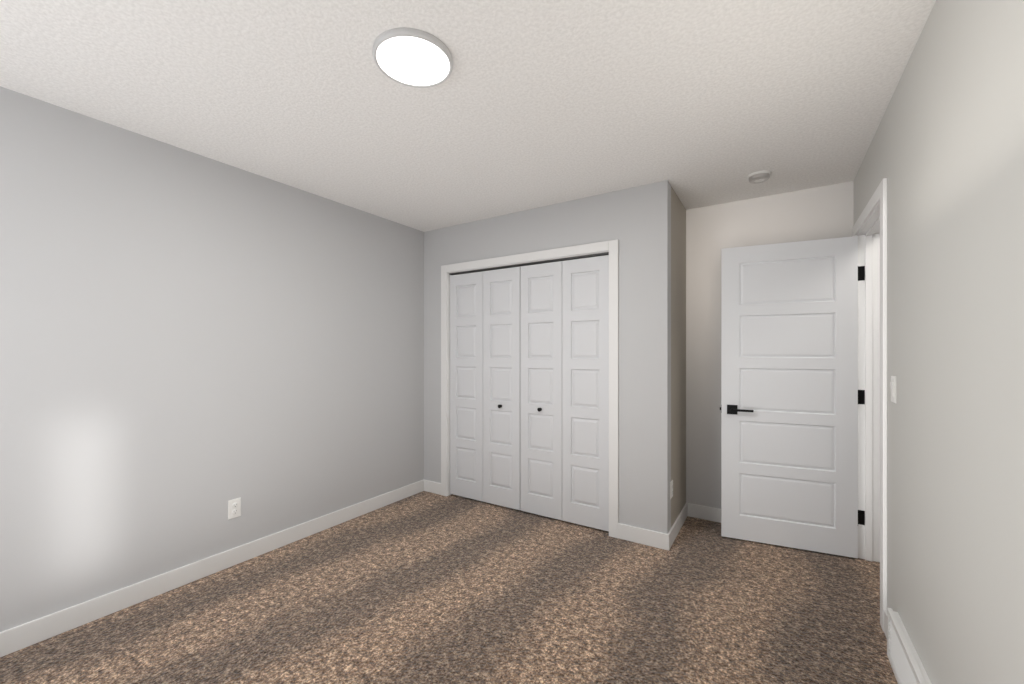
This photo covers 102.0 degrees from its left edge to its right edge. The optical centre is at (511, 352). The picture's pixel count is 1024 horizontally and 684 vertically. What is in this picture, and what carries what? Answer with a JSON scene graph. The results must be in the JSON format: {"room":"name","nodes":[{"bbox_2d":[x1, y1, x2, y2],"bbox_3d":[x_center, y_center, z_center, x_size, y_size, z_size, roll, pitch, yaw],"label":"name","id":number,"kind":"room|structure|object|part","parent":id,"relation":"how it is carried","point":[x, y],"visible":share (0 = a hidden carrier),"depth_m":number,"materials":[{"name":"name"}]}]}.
{"room":"empty bedroom","nodes":[
{"label":"empty bedroom","id":0,"kind":"room"},
{"bbox_2d":[0,86,423,631],"bbox_3d":[-1.712,0.080,2.650,0.130,2.440,4.700,0,0,32],"label":"wall","id":1,"kind":"structure","parent":0,"point":[192,344],"depth_m":2.29,"materials":[{"name":"grey paint"}]},
{"bbox_2d":[0,479,424,656],"bbox_3d":[-1.833,1.248,2.324,0.013,0.105,3.760,0,0,32],"label":"baseboard","id":2,"kind":"structure","parent":1,"relation":"attached to","point":[21,636],"depth_m":2.27,"materials":[{"name":"white wood"}]},
{"bbox_2d":[228,497,240,519],"bbox_3d":[-1.698,0.955,2.541,0.009,0.115,0.070,0,0,32],"label":"electrical outlet","id":3,"kind":"object","parent":1,"relation":"attached to","point":[234,508],"visible":1,"depth_m":2.54,"materials":[{"name":"white plastic"}]},
{"bbox_2d":[0,491,897,683],"bbox_3d":[0.508,1.350,1.874,4.710,0.100,5.770,0,0,32],"label":"floor","id":4,"kind":"structure","parent":0,"point":[424,587],"depth_m":2.05,"materials":[{"name":"brown carpet"}]},
{"bbox_2d":[0,0,935,231],"bbox_3d":[0.508,-1.200,1.874,4.710,0.120,5.770,0,0,32],"label":"ceiling","id":5,"kind":"structure","parent":0,"point":[528,104],"depth_m":1.80,"materials":[{"name":"white paint"}]},
{"bbox_2d":[372,27,452,87],"bbox_3d":[-0.380,-1.129,1.603,0.304,0.023,0.304,0,0,32],"label":"ceiling light","id":6,"kind":"object","parent":5,"relation":"in","point":[413,57],"visible":1,"depth_m":1.57,"materials":[{"name":"white plastic"}]},
{"bbox_2d":[747,170,770,183],"bbox_3d":[1.585,-1.119,2.658,0.132,0.041,0.132,0,0,32],"label":"smoke detector","id":7,"kind":"object","parent":5,"relation":"attached to","point":[757,177],"visible":1,"depth_m":2.62,"materials":[{"name":"white plastic"}]},
{"bbox_2d":[424,180,670,533],"bbox_3d":[0.127,0.080,3.372,2.200,2.440,0.110,0,0,32],"label":"wall","id":8,"kind":"structure","parent":0,"point":[635,222],"depth_m":2.88,"materials":[{"name":"grey paint"}]},
{"bbox_2d":[449,252,608,274],"bbox_3d":[0.074,-0.714,3.382,1.500,0.012,0.034,0,0,32],"label":"track","id":9,"kind":"object","parent":8,"relation":"attached to","point":[542,262],"visible":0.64,"depth_m":3.31,"materials":[{"name":"grey metal"}]},
{"bbox_2d":[450,255,608,530],"bbox_3d":[0.066,0.291,3.370,1.492,1.982,0.059,0,0,32],"label":"closet doors","id":10,"kind":"structure","parent":8,"relation":"in","point":[529,388],"depth_m":3.30,"materials":[{"name":"white paint"}]},
{"bbox_2d":[441,239,618,537],"bbox_3d":[0.084,0.280,3.399,1.540,2.040,0.112,0,0,32],"label":"door frame","id":11,"kind":"structure","parent":8,"relation":"attached to","point":[449,494],"depth_m":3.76,"materials":[{"name":"white wood"}]},
{"bbox_2d":[424,480,668,550],"bbox_3d":[0.105,1.248,3.313,2.200,0.105,0.013,0,0,32],"label":"baseboard","id":12,"kind":"structure","parent":8,"relation":"attached to","point":[656,539],"depth_m":2.83,"materials":[{"name":"white wood"}]},
{"bbox_2d":[671,186,685,526],"bbox_3d":[1.191,0.080,3.099,0.110,2.440,0.570,0,0,32],"label":"wall","id":13,"kind":"structure","parent":0,"point":[678,347],"depth_m":3.05,"materials":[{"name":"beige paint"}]},
{"bbox_2d":[670,480,672,498],"bbox_3d":[1.091,0.935,2.831,0.009,0.115,0.070,0,0,32],"label":"outlet","id":14,"kind":"object","parent":13,"relation":"attached to","point":[671,489],"visible":1,"depth_m":2.81,"materials":[{"name":"white plastic"}]},
{"bbox_2d":[668,503,686,549],"bbox_3d":[1.210,1.248,3.014,0.013,0.105,0.667,0,0,32],"label":"baseboard","id":15,"kind":"structure","parent":13,"relation":"attached to","point":[673,532],"depth_m":2.95,"materials":[{"name":"white wood"}]},
{"bbox_2d":[686,181,853,508],"bbox_3d":[1.873,0.080,3.081,1.280,2.440,0.130,0,0,32],"label":"wall","id":16,"kind":"structure","parent":0,"point":[816,213],"depth_m":3.20,"materials":[{"name":"grey paint"}]},
{"bbox_2d":[687,503,720,522],"bbox_3d":[1.826,1.248,3.026,1.040,0.105,0.013,0,0,32],"label":"baseboard","id":17,"kind":"structure","parent":16,"relation":"attached to","point":[704,512],"depth_m":3.23,"materials":[{"name":"white wood"}]},
{"bbox_2d":[887,607,931,683],"bbox_3d":[1.434,1.198,1.470,0.034,0.205,0.720,0,0,32],"label":"baseboard","id":18,"kind":"structure","parent":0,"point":[905,662],"depth_m":1.60,"materials":[{"name":"white wood"}]},
{"bbox_2d":[854,0,1023,683],"bbox_3d":[1.134,0.080,0.844,0.130,2.440,4.440,0,0,32],"label":"wall","id":19,"kind":"structure","parent":0,"point":[944,155],"depth_m":1.18,"materials":[{"name":"white paint"}]},
{"bbox_2d":[720,236,864,557],"bbox_3d":[1.830,0.279,2.748,0.807,2.018,0.182,0,0,32],"label":"door","id":20,"kind":"structure","parent":19,"relation":"in","point":[789,394],"depth_m":2.74,"materials":[{"name":"white paint"}]},
{"bbox_3d":[2.197,0.266,2.616,0.046,1.638,0.012,0,0,32],"label":"door jamb hinges","id":21,"kind":"part","parent":20,"relation":"part of","materials":[{"name":"black metal"}]},
{"bbox_2d":[852,178,886,630],"bbox_3d":[2.033,0.243,2.275,0.147,2.113,0.906,0,0,32],"label":"door frame","id":22,"kind":"structure","parent":19,"relation":"attached to","point":[868,234],"depth_m":2.58,"materials":[{"name":"white wood"}]},
{"bbox_2d":[884,610,886,637],"bbox_3d":[1.070,1.248,0.877,0.013,0.105,4.427,0,0,32],"label":"baseboard","id":23,"kind":"structure","parent":19,"relation":"attached to","point":[885,621],"depth_m":1.90,"materials":[{"name":"white wood"}]},
{"bbox_2d":[890,376,895,402],"bbox_3d":[1.666,0.160,1.815,0.012,0.115,0.070,0,0,32],"label":"light switch","id":24,"kind":"object","parent":19,"relation":"attached to","point":[893,388],"visible":0.98,"depth_m":1.80,"materials":[{"name":"white plastic"}]}
]}

